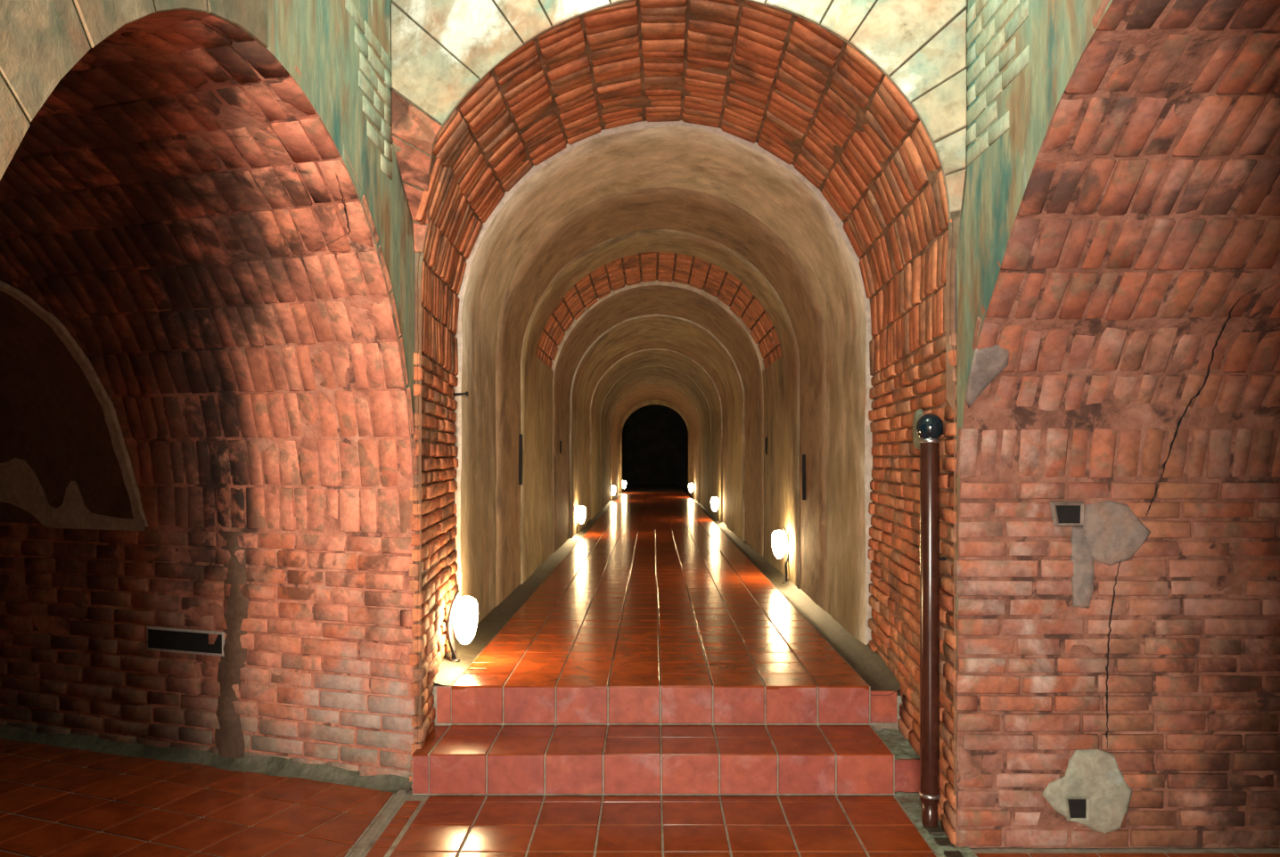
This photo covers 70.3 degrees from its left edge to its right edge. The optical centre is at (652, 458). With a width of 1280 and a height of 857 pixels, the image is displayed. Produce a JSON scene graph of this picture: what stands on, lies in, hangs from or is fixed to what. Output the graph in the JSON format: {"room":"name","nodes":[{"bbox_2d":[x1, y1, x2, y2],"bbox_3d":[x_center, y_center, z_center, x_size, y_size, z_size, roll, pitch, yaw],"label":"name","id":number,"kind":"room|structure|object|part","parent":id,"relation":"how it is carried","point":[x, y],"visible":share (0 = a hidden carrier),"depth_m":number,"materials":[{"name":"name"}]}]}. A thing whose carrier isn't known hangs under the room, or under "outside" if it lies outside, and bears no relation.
{"room":"underground passage","nodes":[
{"label":"underground passage","id":0,"kind":"room"},
{"bbox_2d":[0,0,414,516],"bbox_3d":[-1.258,-0.513,1.185,0.036,4.500,7.170,0,0,0],"label":"wall","id":1,"kind":"structure","parent":0,"point":[340,49],"depth_m":3.36,"materials":[{"name":"green paint"}]},
{"bbox_2d":[0,523,415,793],"bbox_3d":[-3.250,1.072,5.410,4.200,1.330,0.157,0,0,18],"label":"wall","id":2,"kind":"structure","parent":0,"point":[273,653],"depth_m":5.18,"materials":[{"name":"brick"}]},
{"bbox_3d":[-2.696,1.057,5.239,0.572,0.141,0.004,0,0,18],"label":"slot frame","id":3,"kind":"part","parent":2,"relation":"part of","materials":[{"name":"paint"}]},
{"bbox_2d":[0,8,417,535],"bbox_3d":[-3.237,0.174,3.814,5.231,3.126,3.186,0,0,18],"label":"ceiling","id":4,"kind":"structure","parent":0,"point":[198,330],"depth_m":4.64,"materials":[{"name":"brick"}]},
{"bbox_2d":[409,350,458,787],"bbox_3d":[-1.308,0.587,5.527,0.080,2.300,1.547,0,0,-5],"label":"wall","id":5,"kind":"structure","parent":0,"point":[439,586],"depth_m":5.17,"materials":[{"name":"brick"}]},
{"bbox_2d":[453,391,468,396],"bbox_3d":[-1.310,-0.438,6.208,0.103,0.032,0.032,0,0,11],"label":"peg","id":6,"kind":"object","parent":5,"relation":"attached to","point":[466,393],"visible":1,"depth_m":6.20,"materials":[{"name":"metal"}]},
{"bbox_2d":[446,590,477,662],"bbox_3d":[-1.208,1.067,5.780,0.198,0.451,0.176,0,0,0],"label":"wall lamp","id":7,"kind":"object","parent":5,"relation":"attached to","point":[463,613],"visible":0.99,"depth_m":5.73,"materials":[{"name":"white glass"}]},
{"bbox_3d":[-1.261,1.052,5.780,0.070,0.420,0.112,0,0,0],"label":"plate","id":8,"kind":"part","parent":7,"relation":"part of","materials":[{"name":"black metal"}]},
{"bbox_2d":[452,596,477,644],"bbox_3d":[-1.190,1.034,5.780,0.162,0.307,0.176,0,0,0],"label":"diffuser","id":9,"kind":"object","parent":7,"relation":"attached to","point":[465,608],"depth_m":5.72,"materials":[{"name":"white glass"}]},
{"bbox_2d":[0,738,1279,856],"bbox_3d":[-0.500,1.739,2.550,13.000,0.037,9.900,0,0,0],"label":"floor","id":10,"kind":"structure","parent":0,"point":[55,801],"depth_m":4.33,"materials":[{"name":"tile"}]},
{"bbox_2d":[412,683,919,795],"bbox_3d":[0.080,1.524,5.179,2.760,0.431,1.022,0,0,0],"label":"stairs","id":11,"kind":"structure","parent":10,"relation":"on","point":[482,741],"depth_m":4.88,"materials":[{"name":"tile"}]},
{"bbox_2d":[916,413,946,828],"bbox_3d":[1.308,0.758,4.268,0.124,1.934,0.148,0,0,45],"label":"post","id":12,"kind":"object","parent":10,"relation":"on","point":[930,426],"visible":1,"depth_m":4.22,"materials":[{"name":"metal"}]},
{"bbox_2d":[921,803,937,828],"bbox_3d":[1.300,1.660,4.260,0.072,0.130,0.072,0,0,0],"label":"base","id":13,"kind":"object","parent":12,"relation":"attached to","point":[929,810],"depth_m":4.23,"materials":[{"name":"brown metal"}]},
{"bbox_2d":[619,400,689,493],"bbox_3d":[0.075,-1.193,39.300,8.000,7.000,9.400,0,0,0],"label":"wall","id":14,"kind":"structure","parent":0,"point":[654,434],"depth_m":44.00,"materials":[{"name":"paint"}]},
{"bbox_2d":[453,120,876,645],"bbox_3d":[0.090,-0.467,20.435,2.986,3.808,28.335,0,0,0],"label":"wall","id":15,"kind":"structure","parent":0,"point":[572,316],"depth_m":8.57,"materials":[{"name":"paint"}]},
{"bbox_2d":[575,503,585,534],"bbox_3d":[-1.218,1.030,15.300,0.198,0.526,0.176,0,0,0],"label":"wall lamp","id":16,"kind":"object","parent":15,"relation":"attached to","point":[580,510],"visible":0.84,"depth_m":15.24,"materials":[{"name":"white glass"}]},
{"bbox_2d":[576,506,585,524],"bbox_3d":[-1.200,0.959,15.300,0.162,0.307,0.176,0,0,0],"label":"diffuser","id":17,"kind":"object","parent":16,"relation":"attached to","point":[580,510],"depth_m":15.24,"materials":[{"name":"white glass"}]},
{"bbox_2d":[611,485,615,495],"bbox_3d":[-1.208,1.045,27.500,0.198,0.496,0.176,0,0,0],"label":"wall lamp","id":18,"kind":"object","parent":15,"relation":"attached to","point":[613,488],"visible":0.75,"depth_m":27.43,"materials":[{"name":"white glass"}]},
{"bbox_2d":[621,479,626,493],"bbox_3d":[-1.068,1.050,33.600,0.198,0.506,0.176,0,0,0],"label":"wall lamp","id":19,"kind":"object","parent":15,"relation":"attached to","point":[623,483],"visible":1,"depth_m":33.55,"materials":[{"name":"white glass"}]},
{"bbox_2d":[622,480,626,489],"bbox_3d":[-1.050,0.989,33.600,0.162,0.307,0.176,0,0,0],"label":"diffuser","id":20,"kind":"object","parent":19,"relation":"attached to","point":[624,483],"depth_m":33.54,"materials":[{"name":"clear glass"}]},
{"bbox_2d":[688,483,694,499],"bbox_3d":[1.288,1.070,30.000,0.198,0.545,0.176,0,0,0],"label":"wall lamp","id":21,"kind":"object","parent":15,"relation":"attached to","point":[691,487],"visible":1,"depth_m":29.95,"materials":[{"name":"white glass"}]},
{"bbox_2d":[688,483,693,492],"bbox_3d":[1.270,0.989,30.000,0.162,0.307,0.176,0,0,0],"label":"diffuser","id":22,"kind":"object","parent":21,"relation":"attached to","point":[691,486],"depth_m":29.94,"materials":[{"name":"white glass"}]},
{"bbox_2d":[710,495,720,522],"bbox_3d":[1.318,1.060,19.000,0.198,0.565,0.176,0,0,0],"label":"wall lamp","id":23,"kind":"object","parent":15,"relation":"attached to","point":[715,502],"visible":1,"depth_m":18.95,"materials":[{"name":"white glass"}]},
{"bbox_2d":[710,497,718,511],"bbox_3d":[1.300,0.969,19.000,0.162,0.307,0.176,0,0,0],"label":"diffuser","id":24,"kind":"object","parent":23,"relation":"attached to","point":[714,502],"depth_m":18.94,"materials":[{"name":"white glass"}]},
{"bbox_2d":[771,526,788,583],"bbox_3d":[1.378,1.040,9.750,0.198,0.605,0.176,0,0,0],"label":"wall lamp","id":25,"kind":"object","parent":15,"relation":"attached to","point":[780,538],"visible":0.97,"depth_m":9.70,"materials":[{"name":"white glass"}]},
{"bbox_2d":[771,530,787,558],"bbox_3d":[1.360,0.928,9.750,0.162,0.307,0.176,0,0,0],"label":"diffuser","id":26,"kind":"object","parent":25,"relation":"attached to","point":[779,537],"depth_m":9.69,"materials":[{"name":"white glass"}]},
{"bbox_3d":[1.431,0.947,9.750,0.070,0.420,0.112,0,0,0],"label":"plate","id":27,"kind":"part","parent":25,"relation":"part of","materials":[{"name":"black metal"}]},
{"bbox_3d":[1.433,1.230,9.750,0.030,0.226,0.028,0,0,22],"label":"stem","id":28,"kind":"part","parent":25,"relation":"part of","materials":[{"name":"black metal"}]},
{"bbox_2d":[434,484,900,696],"bbox_3d":[0.069,1.305,24.595,2.898,0.139,38.810,0,0,0],"label":"floor","id":29,"kind":"structure","parent":0,"point":[653,591],"depth_m":7.17,"materials":[{"name":"tile"}]},
{"bbox_2d":[469,667,485,670],"bbox_3d":[-1.075,1.298,5.600,0.096,0.006,0.028,0,0,0],"label":"floor drain","id":30,"kind":"object","parent":29,"relation":"on","point":[472,668],"visible":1,"depth_m":5.59,"materials":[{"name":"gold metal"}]},
{"bbox_2d":[391,0,967,832],"bbox_3d":[0.010,-0.513,4.204,2.739,4.500,0.431,0,0,16],"label":"wall","id":31,"kind":"structure","parent":0,"point":[439,48],"depth_m":4.20,"materials":[{"name":"stone"}]},
{"bbox_2d":[415,0,952,376],"bbox_3d":[0.078,-1.461,5.117,2.934,1.796,2.377,0,0,0],"label":"brick arch","id":32,"kind":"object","parent":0,"point":[778,80],"depth_m":4.96,"materials":[{"name":"brick"}]},
{"bbox_2d":[868,333,965,846],"bbox_3d":[1.442,0.586,5.170,0.100,2.302,2.264,0,0,4],"label":"wall","id":33,"kind":"structure","parent":0,"point":[910,389],"depth_m":5.00,"materials":[{"name":"brick"}]},
{"bbox_2d":[956,0,1112,762],"bbox_3d":[1.359,-0.513,0.820,0.034,4.500,6.440,0,0,0],"label":"wall","id":34,"kind":"structure","parent":0,"point":[1022,56],"depth_m":3.54,"materials":[{"name":"green paint"}]},
{"bbox_2d":[952,480,1279,848],"bbox_3d":[3.147,0.917,4.041,3.606,1.640,0.122,0,0,0],"label":"wall","id":35,"kind":"structure","parent":0,"point":[1118,678],"depth_m":4.02,"materials":[{"name":"brick"}]},
{"bbox_2d":[955,0,1279,481],"bbox_3d":[3.147,0.138,2.833,3.606,3.198,2.458,0,0,0],"label":"ceiling","id":36,"kind":"structure","parent":0,"point":[1130,330],"depth_m":3.54,"materials":[{"name":"brick"}]}
]}

